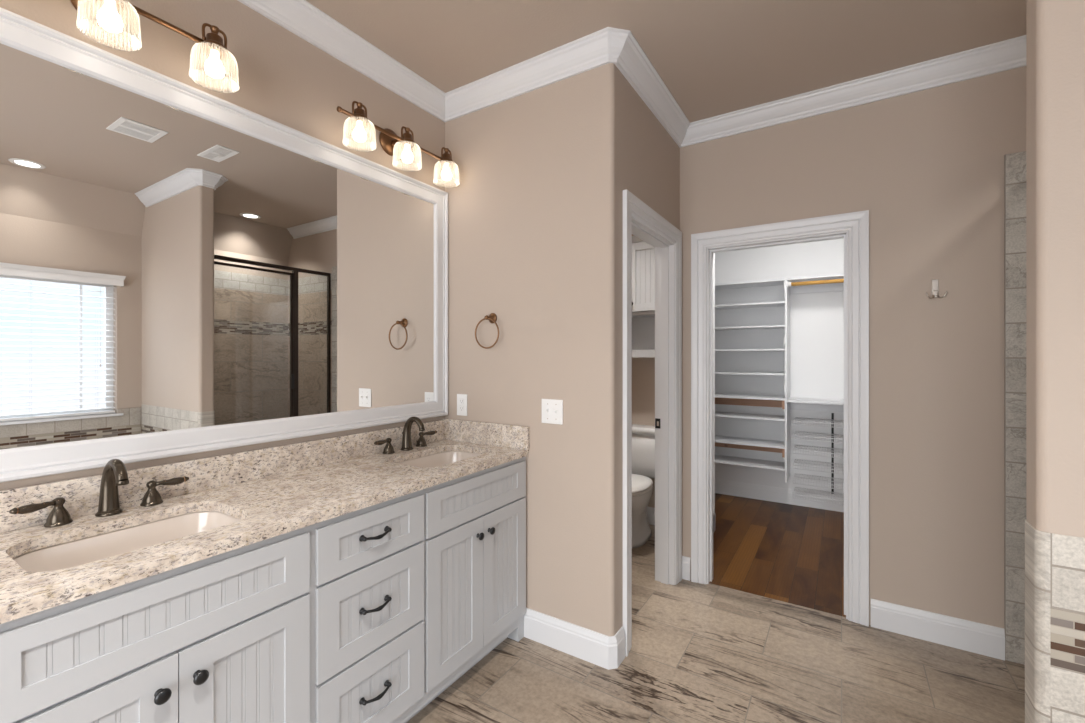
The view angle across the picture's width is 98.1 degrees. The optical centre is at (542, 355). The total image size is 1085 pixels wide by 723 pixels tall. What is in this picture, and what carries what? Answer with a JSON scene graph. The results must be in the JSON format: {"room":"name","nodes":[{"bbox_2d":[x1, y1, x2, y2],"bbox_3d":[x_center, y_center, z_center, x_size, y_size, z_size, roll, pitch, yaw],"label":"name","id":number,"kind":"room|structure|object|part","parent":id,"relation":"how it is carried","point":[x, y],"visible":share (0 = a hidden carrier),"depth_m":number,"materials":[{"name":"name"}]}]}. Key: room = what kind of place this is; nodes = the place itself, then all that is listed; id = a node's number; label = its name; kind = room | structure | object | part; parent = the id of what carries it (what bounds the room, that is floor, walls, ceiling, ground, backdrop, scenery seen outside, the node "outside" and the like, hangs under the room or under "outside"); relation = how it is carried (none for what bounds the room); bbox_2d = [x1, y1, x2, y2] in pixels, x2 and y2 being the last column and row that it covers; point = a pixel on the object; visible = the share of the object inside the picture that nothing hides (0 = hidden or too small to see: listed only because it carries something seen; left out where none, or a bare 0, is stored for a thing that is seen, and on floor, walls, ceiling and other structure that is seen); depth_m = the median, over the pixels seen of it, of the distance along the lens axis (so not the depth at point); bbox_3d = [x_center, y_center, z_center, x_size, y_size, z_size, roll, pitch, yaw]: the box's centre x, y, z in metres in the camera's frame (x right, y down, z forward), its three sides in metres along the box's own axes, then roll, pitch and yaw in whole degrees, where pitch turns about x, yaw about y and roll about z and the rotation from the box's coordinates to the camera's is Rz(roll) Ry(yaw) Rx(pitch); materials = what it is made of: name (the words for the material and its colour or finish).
{"room":"bathroom","nodes":[
{"label":"bathroom","id":0,"kind":"room"},
{"bbox_2d":[0,0,444,489],"bbox_3d":[-1.015,-0.006,1.947,0.120,2.743,5.200,0,0,32],"label":"wall","id":1,"kind":"structure","parent":0,"point":[285,79],"depth_m":1.78,"materials":[{"name":"beige paint"}]},
{"bbox_2d":[70,0,238,92],"bbox_3d":[-1.233,-0.988,1.308,0.195,0.204,0.686,0,0,32],"label":"vanity light","id":2,"kind":"object","parent":1,"relation":"attached to","point":[109,15],"visible":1,"depth_m":1.39,"materials":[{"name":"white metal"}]},
{"bbox_3d":[-1.293,-1.028,1.372,0.026,0.124,0.124,0,0,32],"label":"plate","id":3,"kind":"part","parent":2,"relation":"part of","materials":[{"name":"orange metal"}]},
{"bbox_3d":[-1.241,-1.011,1.339,0.110,0.048,0.025,0,0,32],"label":"arm","id":4,"kind":"part","parent":2,"relation":"part of","materials":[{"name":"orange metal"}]},
{"bbox_3d":[-1.199,-0.938,1.306,0.135,0.103,0.135,0,0,32],"label":"lamp shade","id":5,"kind":"part","parent":2,"relation":"part of","materials":[{"name":"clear glass"}]},
{"bbox_3d":[-1.199,-0.943,1.306,0.054,0.081,0.055,0,0,32],"label":"bulb","id":6,"kind":"part","parent":2,"relation":"part of","materials":[{"name":"white glass"}]},
{"bbox_2d":[96,0,125,10],"bbox_3d":[-1.199,-1.024,1.306,0.075,0.083,0.076,0,0,32],"label":"socket","id":7,"kind":"object","parent":2,"relation":"attached to","point":[117,4],"depth_m":1.32,"materials":[{"name":"glass"}]},
{"bbox_3d":[-1.060,-0.938,1.524,0.135,0.103,0.135,0,0,32],"label":"lamp shade","id":8,"kind":"part","parent":2,"relation":"part of","materials":[{"name":"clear glass"}]},
{"bbox_2d":[202,23,226,58],"bbox_3d":[-1.060,-1.024,1.524,0.075,0.083,0.076,0,0,32],"label":"socket","id":9,"kind":"object","parent":2,"relation":"attached to","point":[212,39],"depth_m":1.51,"materials":[{"name":"orange metal"}]},
{"bbox_3d":[-1.060,-0.943,1.524,0.054,0.081,0.055,0,0,32],"label":"bulb","id":10,"kind":"part","parent":2,"relation":"part of","materials":[{"name":"white glass"}]},
{"bbox_2d":[0,420,444,532],"bbox_3d":[-1.013,0.402,1.817,0.020,0.107,1.773,0,0,32],"label":"backsplash","id":11,"kind":"structure","parent":1,"relation":"attached to","point":[81,495],"depth_m":1.60,"materials":[{"name":"stone"}]},
{"bbox_2d":[0,7,447,482],"bbox_3d":[-0.998,-0.283,1.831,0.032,1.217,1.772,0,0,32],"label":"wall mirror","id":12,"kind":"object","parent":1,"relation":"attached to","point":[185,269],"visible":1,"depth_m":1.55,"materials":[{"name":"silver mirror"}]},
{"bbox_2d":[337,101,459,187],"bbox_3d":[-0.666,-0.988,2.202,0.195,0.204,0.686,0,0,32],"label":"vanity light","id":13,"kind":"object","parent":1,"relation":"attached to","point":[390,142],"visible":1,"depth_m":2.18,"materials":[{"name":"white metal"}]},
{"bbox_2d":[351,101,367,126],"bbox_3d":[-0.769,-1.024,1.982,0.075,0.083,0.076,0,0,32],"label":"socket","id":14,"kind":"object","parent":13,"relation":"attached to","point":[358,115],"depth_m":1.97,"materials":[{"name":"orange metal"}]},
{"bbox_3d":[-0.769,-0.938,1.982,0.135,0.103,0.135,0,0,32],"label":"lamp shade","id":15,"kind":"part","parent":13,"relation":"part of","materials":[{"name":"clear glass"}]},
{"bbox_3d":[-0.769,-0.943,1.982,0.054,0.081,0.055,0,0,32],"label":"bulb","id":16,"kind":"part","parent":13,"relation":"part of","materials":[{"name":"white glass"}]},
{"bbox_3d":[-0.725,-1.028,2.266,0.026,0.124,0.124,0,0,32],"label":"plate","id":17,"kind":"part","parent":13,"relation":"part of","materials":[{"name":"orange metal"}]},
{"bbox_3d":[-0.673,-1.011,2.233,0.110,0.048,0.025,0,0,32],"label":"arm","id":18,"kind":"part","parent":13,"relation":"part of","materials":[{"name":"orange metal"}]},
{"bbox_3d":[-0.631,-0.938,2.200,0.135,0.103,0.135,0,0,32],"label":"lamp shade","id":19,"kind":"part","parent":13,"relation":"part of","materials":[{"name":"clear glass"}]},
{"bbox_3d":[-0.631,-0.943,2.200,0.054,0.081,0.055,0,0,32],"label":"bulb","id":20,"kind":"part","parent":13,"relation":"part of","materials":[{"name":"white glass"}]},
{"bbox_2d":[400,126,414,148],"bbox_3d":[-0.631,-1.024,2.200,0.075,0.083,0.076,0,0,32],"label":"socket","id":21,"kind":"object","parent":13,"relation":"attached to","point":[406,139],"depth_m":2.18,"materials":[{"name":"orange metal"}]},
{"bbox_2d":[440,147,452,166],"bbox_3d":[-0.493,-1.024,2.418,0.075,0.083,0.076,0,0,32],"label":"socket","id":22,"kind":"object","parent":13,"relation":"attached to","point":[446,160],"depth_m":2.40,"materials":[{"name":"orange metal"}]},
{"bbox_3d":[-0.493,-0.938,2.418,0.135,0.103,0.135,0,0,32],"label":"lamp shade","id":23,"kind":"part","parent":13,"relation":"part of","materials":[{"name":"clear glass"}]},
{"bbox_3d":[-0.493,-0.943,2.418,0.054,0.081,0.055,0,0,32],"label":"bulb","id":24,"kind":"part","parent":13,"relation":"part of","materials":[{"name":"white glass"}]},
{"bbox_2d":[238,0,1025,147],"bbox_3d":[-0.124,-1.330,1.653,5.389,0.096,2.044,0,0,-21],"label":"trim","id":25,"kind":"structure","parent":1,"relation":"attached to","point":[619,47],"depth_m":2.24,"materials":[{"name":"white paint"}]},
{"bbox_2d":[445,63,624,669],"bbox_3d":[-0.081,-0.006,2.359,1.014,2.743,0.131,0,0,32],"label":"wall","id":26,"kind":"structure","parent":0,"point":[535,212],"depth_m":2.21,"materials":[{"name":"beige paint"}]},
{"bbox_2d":[457,394,466,415],"bbox_3d":[-0.430,0.263,2.517,0.071,0.115,0.008,0,0,32],"label":"power outlet","id":27,"kind":"object","parent":26,"relation":"attached to","point":[461,398],"visible":1,"depth_m":2.51,"materials":[{"name":"white plastic"}]},
{"bbox_2d":[475,313,498,348],"bbox_3d":[-0.270,-0.127,2.385,0.156,0.184,0.060,0,0,32],"label":"towel ring","id":28,"kind":"object","parent":26,"relation":"attached to","point":[492,318],"visible":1,"depth_m":2.38,"materials":[{"name":"orange metal"}]},
{"bbox_3d":[-0.270,-0.192,2.385,0.054,0.054,0.060,0,0,32],"label":"wall plate","id":29,"kind":"part","parent":28,"relation":"part of","materials":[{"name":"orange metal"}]},
{"bbox_2d":[542,399,562,424],"bbox_3d":[0.042,0.263,2.212,0.116,0.115,0.017,0,0,32],"label":"light switch","id":30,"kind":"object","parent":26,"relation":"attached to","point":[552,409],"visible":1,"depth_m":2.21,"materials":[{"name":"white plastic"}]},
{"bbox_2d":[623,76,679,229],"bbox_3d":[0.590,-0.006,2.608,0.115,2.743,1.008,0,0,32],"label":"wall","id":31,"kind":"structure","parent":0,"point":[651,156],"depth_m":2.45,"materials":[{"name":"beige paint"}]},
{"bbox_2d":[623,190,681,656],"bbox_3d":[0.559,0.305,2.540,0.137,2.119,0.871,0,0,32],"label":"door frame","id":32,"kind":"structure","parent":31,"relation":"attached to","point":[640,220],"depth_m":2.81,"materials":[{"name":"white paint"}]},
{"bbox_3d":[0.698,0.410,2.852,0.032,0.060,0.002,0,0,32],"label":"strike plate","id":33,"kind":"part","parent":32,"relation":"part of","materials":[{"name":"grey metal"}]},
{"bbox_2d":[306,0,1025,122],"bbox_3d":[0.830,-1.428,1.549,3.660,0.100,6.505,0,0,32],"label":"ceiling","id":34,"kind":"structure","parent":0,"point":[714,57],"depth_m":2.01,"materials":[{"name":"beige paint"}]},
{"bbox_2d":[632,234,714,532],"bbox_3d":[0.890,-0.006,3.895,1.008,2.743,0.130,0,0,32],"label":"wall","id":35,"kind":"structure","parent":0,"point":[643,369],"depth_m":3.83,"materials":[{"name":"beige paint"}]},
{"bbox_2d":[632,236,654,357],"bbox_3d":[0.725,-0.453,3.752,0.875,0.935,0.284,0,0,32],"label":"upper cabinet","id":36,"kind":"object","parent":35,"relation":"attached to","point":[643,253],"visible":0.17,"depth_m":3.62,"materials":[{"name":"grey paint"}]},
{"bbox_3d":[0.664,-0.897,3.656,0.875,0.045,0.036,0,0,32],"label":"crown","id":37,"kind":"part","parent":36,"relation":"part of","materials":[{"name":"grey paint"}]},
{"bbox_3d":[0.853,-0.605,3.545,0.432,0.530,0.018,0,0,32],"label":"door","id":38,"kind":"part","parent":36,"relation":"part of","materials":[{"name":"grey paint"}]},
{"bbox_2d":[647,507,654,524],"bbox_3d":[0.350,1.297,3.162,0.883,0.136,1.686,0,0,32],"label":"baseboard","id":39,"kind":"structure","parent":35,"relation":"attached to","point":[650,510],"depth_m":3.81,"materials":[{"name":"white paint"}]},
{"bbox_2d":[406,493,1024,722],"bbox_3d":[0.854,1.415,1.522,3.490,0.101,6.285,0,0,32],"label":"floor","id":40,"kind":"structure","parent":0,"point":[699,653],"depth_m":2.08,"materials":[{"name":"tile"}]},
{"bbox_2d":[0,525,310,722],"bbox_3d":[-1.061,0.925,1.219,0.579,0.879,0.671,0,0,32],"label":"base cabinet","id":41,"kind":"object","parent":40,"relation":"on","point":[225,637],"visible":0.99,"depth_m":1.09,"materials":[{"name":"grey paint"}]},
{"bbox_3d":[-0.928,0.964,0.954,0.013,0.558,0.315,0,0,32],"label":"door","id":42,"kind":"part","parent":41,"relation":"part of","materials":[{"name":"grey paint"}]},
{"bbox_3d":[-0.845,0.754,1.045,0.028,0.032,0.032,0,0,32],"label":"knob","id":43,"kind":"part","parent":41,"relation":"part of","materials":[{"name":"grey metal"}]},
{"bbox_3d":[-0.805,0.754,1.108,0.028,0.032,0.032,0,0,32],"label":"knob","id":44,"kind":"part","parent":41,"relation":"part of","materials":[{"name":"grey metal"}]},
{"bbox_3d":[-0.758,0.964,1.222,0.013,0.558,0.315,0,0,32],"label":"door","id":45,"kind":"part","parent":41,"relation":"part of","materials":[{"name":"grey paint"}]},
{"bbox_2d":[0,418,529,623],"bbox_3d":[-0.779,0.414,1.681,0.561,0.142,1.793,0,0,32],"label":"countertop","id":46,"kind":"structure","parent":41,"relation":"on","point":[274,491],"depth_m":1.46,"materials":[{"name":"stone"}]},
{"bbox_2d":[9,459,188,527],"bbox_3d":[-1.213,0.373,1.334,0.154,0.164,0.387,0,0,32],"label":"faucet","id":47,"kind":"object","parent":46,"relation":"on","point":[114,474],"visible":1,"depth_m":1.33,"materials":[{"name":"brown metal"}]},
{"bbox_3d":[-1.325,0.397,1.226,0.024,0.023,0.084,0,0,32],"label":"lever","id":48,"kind":"part","parent":47,"relation":"part of","materials":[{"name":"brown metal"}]},
{"bbox_3d":[-1.309,0.419,1.274,0.056,0.072,0.056,0,0,32],"label":"handle","id":49,"kind":"part","parent":47,"relation":"part of","materials":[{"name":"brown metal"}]},
{"bbox_3d":[-1.210,0.373,1.332,0.148,0.164,0.060,0,0,32],"label":"spout","id":50,"kind":"part","parent":47,"relation":"part of","materials":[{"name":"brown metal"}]},
{"bbox_3d":[-1.200,0.419,1.446,0.056,0.072,0.056,0,0,32],"label":"handle","id":51,"kind":"part","parent":47,"relation":"part of","materials":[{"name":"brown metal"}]},
{"bbox_3d":[-1.163,0.397,1.482,0.024,0.023,0.084,0,0,32],"label":"lever","id":52,"kind":"part","parent":47,"relation":"part of","materials":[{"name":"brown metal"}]},
{"bbox_2d":[13,511,239,571],"bbox_3d":[-1.052,0.558,1.232,0.344,0.144,0.484,0,0,32],"label":"undermount sink","id":53,"kind":"object","parent":46,"relation":"in","point":[74,553],"visible":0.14,"depth_m":1.31,"materials":[{"name":"beige ceramic"}]},
{"bbox_2d":[374,416,436,453],"bbox_3d":[-0.623,0.373,2.263,0.154,0.164,0.387,0,0,32],"label":"faucet","id":54,"kind":"object","parent":46,"relation":"on","point":[406,438],"visible":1,"depth_m":2.26,"materials":[{"name":"brown metal"}]},
{"bbox_3d":[-0.736,0.397,2.155,0.024,0.023,0.084,0,0,32],"label":"lever","id":55,"kind":"part","parent":54,"relation":"part of","materials":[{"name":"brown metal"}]},
{"bbox_3d":[-0.719,0.419,2.203,0.056,0.072,0.056,0,0,32],"label":"handle","id":56,"kind":"part","parent":54,"relation":"part of","materials":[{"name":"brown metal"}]},
{"bbox_3d":[-0.621,0.373,2.261,0.148,0.164,0.060,0,0,32],"label":"spout","id":57,"kind":"part","parent":54,"relation":"part of","materials":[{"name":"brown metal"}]},
{"bbox_3d":[-0.610,0.419,2.375,0.056,0.072,0.056,0,0,32],"label":"handle","id":58,"kind":"part","parent":54,"relation":"part of","materials":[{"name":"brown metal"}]},
{"bbox_3d":[-0.574,0.397,2.410,0.024,0.023,0.084,0,0,32],"label":"lever","id":59,"kind":"part","parent":54,"relation":"part of","materials":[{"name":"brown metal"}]},
{"bbox_2d":[398,451,482,466],"bbox_3d":[-0.462,0.558,2.160,0.344,0.144,0.484,0,0,32],"label":"undermount sink","id":60,"kind":"object","parent":46,"relation":"in","point":[447,457],"visible":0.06,"depth_m":2.35,"materials":[{"name":"beige ceramic"}]},
{"bbox_2d":[311,489,423,722],"bbox_3d":[-0.763,0.925,1.684,0.583,0.879,0.433,0,0,32],"label":"base cabinet","id":61,"kind":"object","parent":40,"relation":"on","point":[367,564],"visible":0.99,"depth_m":1.52,"materials":[{"name":"grey paint"}]},
{"bbox_3d":[-0.549,1.107,1.551,0.013,0.272,0.414,0,0,32],"label":"drawer","id":62,"kind":"part","parent":61,"relation":"part of","materials":[{"name":"grey paint"}]},
{"bbox_3d":[-0.549,0.821,1.551,0.013,0.280,0.414,0,0,32],"label":"drawer","id":63,"kind":"part","parent":61,"relation":"part of","materials":[{"name":"grey paint"}]},
{"bbox_3d":[-0.549,0.590,1.551,0.013,0.163,0.414,0,0,32],"label":"drawer","id":64,"kind":"part","parent":61,"relation":"part of","materials":[{"name":"grey paint"}]},
{"bbox_3d":[-0.535,1.099,1.530,0.033,0.023,0.116,0,0,32],"label":"drawer pull","id":65,"kind":"part","parent":61,"relation":"part of","materials":[{"name":"grey metal"}]},
{"bbox_3d":[-0.535,0.814,1.530,0.033,0.023,0.116,0,0,32],"label":"drawer pull","id":66,"kind":"part","parent":61,"relation":"part of","materials":[{"name":"grey metal"}]},
{"bbox_3d":[-0.535,0.582,1.530,0.033,0.023,0.116,0,0,32],"label":"drawer pull","id":67,"kind":"part","parent":61,"relation":"part of","materials":[{"name":"grey metal"}]},
{"bbox_3d":[-0.565,1.276,1.558,0.019,0.033,0.433,0,0,32],"label":"rail","id":68,"kind":"part","parent":61,"relation":"part of","materials":[{"name":"grey paint"}]},
{"bbox_2d":[411,457,525,717],"bbox_3d":[-0.470,0.925,2.150,0.579,0.879,0.669,0,0,32],"label":"base cabinet","id":69,"kind":"object","parent":40,"relation":"on","point":[474,540],"visible":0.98,"depth_m":1.95,"materials":[{"name":"grey paint"}]},
{"bbox_3d":[-0.344,0.964,1.874,0.013,0.558,0.320,0,0,32],"label":"door","id":70,"kind":"part","parent":69,"relation":"part of","materials":[{"name":"grey paint"}]},
{"bbox_3d":[-0.269,1.276,2.023,0.019,0.033,0.669,0,0,32],"label":"rail","id":71,"kind":"part","parent":69,"relation":"part of","materials":[{"name":"grey paint"}]},
{"bbox_3d":[-0.257,0.592,2.010,0.013,0.167,0.642,0,0,32],"label":"false drawer","id":72,"kind":"part","parent":69,"relation":"part of","materials":[{"name":"grey paint"}]},
{"bbox_3d":[-0.260,0.754,1.968,0.028,0.032,0.032,0,0,32],"label":"knob","id":73,"kind":"part","parent":69,"relation":"part of","materials":[{"name":"grey metal"}]},
{"bbox_3d":[-0.220,0.754,2.030,0.028,0.032,0.032,0,0,32],"label":"knob","id":74,"kind":"part","parent":69,"relation":"part of","materials":[{"name":"grey metal"}]},
{"bbox_3d":[-0.171,0.964,2.146,0.013,0.558,0.320,0,0,32],"label":"door","id":75,"kind":"part","parent":69,"relation":"part of","materials":[{"name":"grey paint"}]},
{"bbox_2d":[632,424,654,547],"bbox_3d":[0.652,0.962,3.518,0.488,0.806,0.755,0,0,32],"label":"toilet","id":76,"kind":"object","parent":40,"relation":"on","point":[643,436],"visible":0.32,"depth_m":3.57,"materials":[{"name":"white ceramic"}]},
{"bbox_3d":[0.583,0.944,3.409,0.388,0.017,0.494,0,0,32],"label":"seat","id":77,"kind":"part","parent":76,"relation":"part of","materials":[{"name":"white plastic"}]},
{"bbox_3d":[0.587,0.919,3.416,0.390,0.028,0.513,0,0,32],"label":"seat lid","id":78,"kind":"part","parent":76,"relation":"part of","materials":[{"name":"white plastic"}]},
{"bbox_3d":[0.630,1.159,3.482,0.380,0.412,0.655,0,0,32],"label":"bowl","id":79,"kind":"part","parent":76,"relation":"part of","materials":[{"name":"white ceramic"}]},
{"bbox_3d":[0.796,0.772,3.745,0.460,0.335,0.200,0,0,32],"label":"tank","id":80,"kind":"part","parent":76,"relation":"part of","materials":[{"name":"white ceramic"}]},
{"bbox_3d":[0.795,0.582,3.742,0.488,0.046,0.224,0,0,32],"label":"tank lid","id":81,"kind":"part","parent":76,"relation":"part of","materials":[{"name":"white ceramic"}]},
{"bbox_2d":[715,238,843,495],"bbox_3d":[2.507,-0.006,4.266,3.340,2.743,0.120,0,0,32],"label":"wall","id":82,"kind":"structure","parent":0,"point":[816,319],"depth_m":4.38,"materials":[{"name":"white paint"}]},
{"bbox_2d":[715,278,789,482],"bbox_3d":[1.591,0.214,4.593,1.438,1.777,0.306,0,0,32],"label":"closet shelving","id":83,"kind":"object","parent":82,"relation":"attached to","point":[783,447],"visible":0.53,"depth_m":4.29,"materials":[{"name":"white paint"}]},
{"bbox_3d":[1.584,0.992,4.599,1.419,0.016,0.303,0,0,32],"label":"shelf","id":84,"kind":"part","parent":83,"relation":"part of","materials":[{"name":"white paint"}]},
{"bbox_3d":[1.584,0.800,4.599,1.419,0.019,0.303,0,0,32],"label":"shelf","id":85,"kind":"part","parent":83,"relation":"part of","materials":[{"name":"white paint"}]},
{"bbox_3d":[1.584,0.562,4.599,1.419,0.016,0.303,0,0,32],"label":"shelf","id":86,"kind":"part","parent":83,"relation":"part of","materials":[{"name":"white paint"}]},
{"bbox_3d":[1.584,0.381,4.599,1.419,0.019,0.303,0,0,32],"label":"shelf","id":87,"kind":"part","parent":83,"relation":"part of","materials":[{"name":"white paint"}]},
{"bbox_3d":[1.584,0.164,4.599,1.419,0.016,0.303,0,0,32],"label":"shelf","id":88,"kind":"part","parent":83,"relation":"part of","materials":[{"name":"white paint"}]},
{"bbox_3d":[1.584,-0.053,4.599,1.419,0.016,0.303,0,0,32],"label":"shelf","id":89,"kind":"part","parent":83,"relation":"part of","materials":[{"name":"white paint"}]},
{"bbox_3d":[1.584,-0.260,4.599,1.419,0.016,0.303,0,0,32],"label":"shelf","id":90,"kind":"part","parent":83,"relation":"part of","materials":[{"name":"white paint"}]},
{"bbox_3d":[1.584,-0.466,4.599,1.419,0.016,0.303,0,0,32],"label":"shelf","id":91,"kind":"part","parent":83,"relation":"part of","materials":[{"name":"white paint"}]},
{"bbox_3d":[1.584,-0.664,4.599,1.419,0.019,0.303,0,0,32],"label":"shelf","id":92,"kind":"part","parent":83,"relation":"part of","materials":[{"name":"white paint"}]},
{"bbox_3d":[2.192,0.216,4.213,0.018,1.773,0.303,0,0,32],"label":"panel","id":93,"kind":"part","parent":83,"relation":"part of","materials":[{"name":"white paint"}]},
{"bbox_2d":[715,479,843,511],"bbox_3d":[2.150,1.297,3.797,3.240,0.136,1.055,0,0,32],"label":"baseboard","id":94,"kind":"structure","parent":82,"relation":"attached to","point":[753,491],"depth_m":4.38,"materials":[{"name":"white paint"}]},
{"bbox_2d":[787,273,843,293],"bbox_3d":[2.957,-0.620,3.727,1.793,0.109,0.303,0,0,32],"label":"closet shelf","id":95,"kind":"object","parent":82,"relation":"attached to","point":[832,282],"visible":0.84,"depth_m":4.10,"materials":[{"name":"white paint"}]},
{"bbox_3d":[2.894,-0.620,3.623,1.787,0.032,0.032,0,0,32],"label":"hanging rod","id":96,"kind":"part","parent":95,"relation":"part of","materials":[{"name":"brown wood"}]},
{"bbox_2d":[787,397,843,411],"bbox_3d":[2.957,0.439,3.727,1.793,0.109,0.303,0,0,32],"label":"closet shelf","id":97,"kind":"object","parent":82,"relation":"attached to","point":[811,404],"visible":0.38,"depth_m":4.14,"materials":[{"name":"white paint"}]},
{"bbox_2d":[793,413,843,504],"bbox_3d":[2.651,0.868,3.929,0.978,0.726,0.286,0,0,32],"label":"shoe rack","id":98,"kind":"object","parent":82,"relation":"attached to","point":[832,423],"visible":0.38,"depth_m":4.06,"materials":[{"name":"white metal"}]},
{"bbox_2d":[793,487,843,504],"bbox_3d":[2.647,1.213,3.922,0.978,0.036,0.269,0,0,32],"label":"wire shelf","id":99,"kind":"object","parent":98,"relation":"attached to","point":[832,490],"depth_m":4.05,"materials":[{"name":"white metal"}]},
{"bbox_2d":[793,473,843,489],"bbox_3d":[2.647,1.088,3.922,0.978,0.036,0.269,0,0,32],"label":"wire shelf","id":100,"kind":"object","parent":98,"relation":"attached to","point":[832,478],"depth_m":4.06,"materials":[{"name":"white metal"}]},
{"bbox_2d":[793,459,843,473],"bbox_3d":[2.647,0.958,3.922,0.978,0.036,0.269,0,0,32],"label":"wire shelf","id":101,"kind":"object","parent":98,"relation":"attached to","point":[832,463],"depth_m":4.06,"materials":[{"name":"white metal"}]},
{"bbox_2d":[793,445,843,458],"bbox_3d":[2.647,0.828,3.922,0.978,0.036,0.269,0,0,32],"label":"wire shelf","id":102,"kind":"object","parent":98,"relation":"attached to","point":[832,448],"depth_m":4.05,"materials":[{"name":"white metal"}]},
{"bbox_2d":[793,431,843,442],"bbox_3d":[2.647,0.703,3.922,0.978,0.036,0.269,0,0,32],"label":"wire shelf","id":103,"kind":"object","parent":98,"relation":"attached to","point":[832,434],"depth_m":4.04,"materials":[{"name":"white metal"}]},
{"bbox_2d":[793,417,843,427],"bbox_3d":[2.647,0.578,3.922,0.978,0.036,0.269,0,0,32],"label":"wire shelf","id":104,"kind":"object","parent":98,"relation":"attached to","point":[832,423],"depth_m":4.05,"materials":[{"name":"white metal"}]},
{"bbox_2d":[680,66,1025,627],"bbox_3d":[1.877,-0.006,2.319,2.367,2.743,0.115,0,0,32],"label":"wall","id":105,"kind":"structure","parent":0,"point":[926,166],"depth_m":2.28,"materials":[{"name":"beige paint"}]},
{"bbox_2d":[682,556,690,580],"bbox_3d":[0.869,1.297,2.879,0.066,0.136,0.020,0,0,32],"label":"baseboard","id":106,"kind":"structure","parent":105,"relation":"attached to","point":[686,561],"depth_m":2.87,"materials":[{"name":"white paint"}]},
{"bbox_2d":[691,210,868,626],"bbox_3d":[1.308,0.316,2.668,0.884,2.099,0.137,0,0,32],"label":"door frame","id":107,"kind":"structure","parent":105,"relation":"in","point":[853,227],"depth_m":2.48,"materials":[{"name":"white paint"}]},
{"bbox_2d":[926,279,946,298],"bbox_3d":[1.866,-0.318,2.234,0.081,0.095,0.040,0,0,32],"label":"robe hook","id":108,"kind":"object","parent":105,"relation":"attached to","point":[935,282],"visible":1,"depth_m":2.24,"materials":[{"name":"silver metal"}]},
{"bbox_3d":[1.875,-0.326,2.248,0.026,0.078,0.006,0,0,32],"label":"plate","id":109,"kind":"part","parent":108,"relation":"part of","materials":[{"name":"silver metal"}]},
{"bbox_2d":[871,598,1004,659],"bbox_3d":[1.867,1.297,2.248,0.494,0.136,0.016,0,0,32],"label":"baseboard","id":110,"kind":"structure","parent":105,"relation":"attached to","point":[975,637],"depth_m":2.23,"materials":[{"name":"white paint"}]},
{"bbox_2d":[1004,151,1025,664],"bbox_3d":[2.114,0.231,2.093,0.090,2.268,0.012,0,0,32],"label":"trim","id":111,"kind":"structure","parent":105,"relation":"attached to","point":[1014,163],"depth_m":2.10,"materials":[{"name":"tile"}]},
{"bbox_2d":[1026,0,1084,537],"bbox_3d":[1.702,-0.006,0.883,1.123,2.743,0.104,0,0,32],"label":"wall pillar","id":112,"kind":"structure","parent":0,"point":[1055,29],"depth_m":1.12,"materials":[{"name":"beige paint"}]},
{"bbox_2d":[1025,520,1084,722],"bbox_3d":[1.697,0.895,0.886,1.117,0.940,0.110,0,0,32],"label":"tile","id":113,"kind":"structure","parent":112,"relation":"attached to","point":[1054,563],"depth_m":1.12,"materials":[{"name":"tile"}]}
]}

